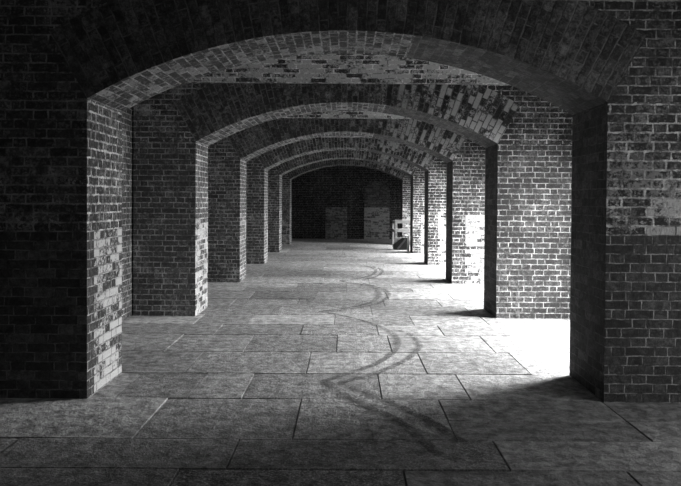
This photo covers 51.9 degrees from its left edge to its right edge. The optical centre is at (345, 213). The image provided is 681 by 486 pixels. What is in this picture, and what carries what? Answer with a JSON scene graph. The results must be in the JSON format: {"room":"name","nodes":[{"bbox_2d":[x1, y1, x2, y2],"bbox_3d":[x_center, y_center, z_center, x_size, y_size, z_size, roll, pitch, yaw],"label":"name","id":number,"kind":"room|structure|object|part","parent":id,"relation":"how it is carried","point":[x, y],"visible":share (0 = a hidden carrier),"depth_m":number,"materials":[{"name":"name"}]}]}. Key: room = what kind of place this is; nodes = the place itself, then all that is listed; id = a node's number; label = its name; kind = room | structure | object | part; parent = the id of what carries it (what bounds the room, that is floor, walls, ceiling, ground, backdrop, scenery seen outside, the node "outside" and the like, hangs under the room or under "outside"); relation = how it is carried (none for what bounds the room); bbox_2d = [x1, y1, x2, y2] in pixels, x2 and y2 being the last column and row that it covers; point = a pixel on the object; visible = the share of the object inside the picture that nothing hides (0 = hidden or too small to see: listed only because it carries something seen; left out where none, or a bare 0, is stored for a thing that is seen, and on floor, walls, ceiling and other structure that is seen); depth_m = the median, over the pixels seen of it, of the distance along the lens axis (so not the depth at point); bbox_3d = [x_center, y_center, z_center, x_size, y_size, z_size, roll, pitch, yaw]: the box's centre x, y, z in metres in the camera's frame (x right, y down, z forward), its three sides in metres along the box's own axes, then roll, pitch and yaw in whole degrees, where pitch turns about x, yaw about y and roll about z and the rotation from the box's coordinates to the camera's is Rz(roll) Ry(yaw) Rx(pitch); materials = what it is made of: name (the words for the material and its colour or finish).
{"room":"brick arched corridor","nodes":[
{"label":"brick arched corridor","id":0,"kind":"room"},
{"bbox_2d":[122,107,132,320],"bbox_3d":[-3.181,-0.721,14.340,0.400,4.260,31.700,0,1,0],"label":"wall","id":1,"kind":"structure","parent":0,"point":[127,115],"depth_m":9.56,"materials":[{"name":"brick"}]},
{"bbox_2d":[0,238,680,485],"bbox_3d":[0.425,1.468,14.428,7.640,0.206,32.400,0,1,0],"label":"floor","id":2,"kind":"structure","parent":0,"point":[233,392],"depth_m":5.57,"materials":[{"name":"stone"}]},
{"bbox_2d":[0,0,680,402],"bbox_3d":[0.261,-0.085,6.099,6.442,3.300,0.880,0,1,0],"label":"brick archway","id":3,"kind":"object","parent":2,"relation":"on","point":[70,70],"visible":1,"depth_m":5.66,"materials":[{"name":"grey brick"}]},
{"bbox_2d":[208,118,484,283],"bbox_3d":[0.261,-0.227,14.268,6.442,3.300,0.880,0,1,0],"label":"brick archway","id":4,"kind":"object","parent":2,"relation":"on","point":[464,158],"visible":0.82,"depth_m":13.83,"materials":[{"name":"grey brick"}]},
{"bbox_2d":[246,137,446,264],"bbox_3d":[0.261,-0.299,18.353,6.442,3.300,0.880,0,1,0],"label":"brick archway","id":5,"kind":"object","parent":2,"relation":"on","point":[257,168],"visible":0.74,"depth_m":17.91,"materials":[{"name":"grey brick"}]},
{"bbox_2d":[268,150,424,252],"bbox_3d":[0.261,-0.370,22.437,6.442,3.300,0.880,0,1,0],"label":"brick archway","id":6,"kind":"object","parent":2,"relation":"on","point":[275,174],"visible":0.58,"depth_m":21.99,"materials":[{"name":"grey brick"}]},
{"bbox_2d":[282,159,410,244],"bbox_3d":[0.261,-0.441,26.521,6.442,3.300,0.880,0,1,0],"label":"brick archway","id":7,"kind":"object","parent":2,"relation":"on","point":[287,178],"visible":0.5,"depth_m":26.07,"materials":[{"name":"grey brick"}]},
{"bbox_2d":[133,83,571,318],"bbox_3d":[0.261,-0.156,10.184,6.442,3.300,0.880,0,1,0],"label":"brick archway","id":8,"kind":"object","parent":2,"relation":"on","point":[526,139],"visible":0.96,"depth_m":9.74,"materials":[{"name":"grey brick"}]},
{"bbox_2d":[319,266,467,454],"bbox_3d":[0.233,1.421,11.023,1.330,0.001,13.168,0,1,0],"label":"tracks","id":9,"kind":"object","parent":2,"relation":"on","point":[379,274],"visible":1,"depth_m":5.90,"materials":[{"name":"grey"}]},
{"bbox_2d":[392,220,409,251],"bbox_3d":[2.229,0.720,23.740,1.260,1.000,2.412,0,1,0],"label":"wooden railing","id":10,"kind":"object","parent":2,"relation":"on","point":[403,243],"visible":0.74,"depth_m":23.84,"materials":[{"name":"white paint"}]},
{"bbox_3d":[1.679,0.721,24.916,0.060,0.950,0.060,0,1,0],"label":"post","id":11,"kind":"part","parent":10,"relation":"part of","materials":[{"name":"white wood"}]},
{"bbox_3d":[2.265,0.578,23.864,1.190,0.120,0.035,0,1,0],"label":"rail","id":12,"kind":"part","parent":10,"relation":"part of","materials":[{"name":"white paint"}]},
{"bbox_3d":[2.267,0.278,23.858,1.190,0.120,0.035,0,1,0],"label":"rail","id":13,"kind":"part","parent":10,"relation":"part of","materials":[{"name":"white paint"}]},
{"bbox_3d":[2.007,0.989,22.571,0.065,0.500,0.065,0,1,0],"label":"post","id":14,"kind":"part","parent":10,"relation":"part of","materials":[{"name":"white paint"}]},
{"bbox_2d":[291,166,400,238],"bbox_3d":[0.364,-0.978,30.373,7.490,4.260,0.430,0,1,0],"label":"wall","id":15,"kind":"structure","parent":0,"point":[333,202],"depth_m":30.19,"materials":[{"name":"brick"}]},
{"bbox_3d":[-0.421,0.410,30.222,0.928,1.360,0.080,0,1,0],"label":"whitewashed panel","id":16,"kind":"part","parent":15,"relation":"part of","materials":[{"name":"brick"}]},
{"bbox_3d":[1.327,0.421,30.222,1.100,1.360,0.080,0,1,0],"label":"whitewashed panel","id":17,"kind":"part","parent":15,"relation":"part of","materials":[{"name":"brick"}]},
{"bbox_3d":[1.335,-0.814,30.200,1.100,1.110,0.080,0,1,0],"label":"bricked doorway","id":18,"kind":"part","parent":15,"relation":"part of","materials":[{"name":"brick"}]},
{"bbox_2d":[283,110,410,118],"bbox_3d":[0.275,-2.366,12.188,6.490,1.050,3.205,0,1,0],"label":"ceiling","id":19,"kind":"structure","parent":0,"point":[343,114],"depth_m":13.75,"materials":[{"name":"brick"}]},
{"bbox_2d":[186,54,508,84],"bbox_3d":[0.275,-2.295,8.104,6.490,1.050,3.205,0,1,0],"label":"ceiling","id":20,"kind":"structure","parent":0,"point":[317,68],"depth_m":9.59,"materials":[{"name":"brick"}]},
{"bbox_2d":[328,136,371,137],"bbox_3d":[0.275,-2.438,16.272,6.490,1.050,3.205,0,1,0],"label":"ceiling","id":21,"kind":"structure","parent":0,"point":[328,136],"depth_m":17.86,"materials":[{"name":"brick"}]}
]}

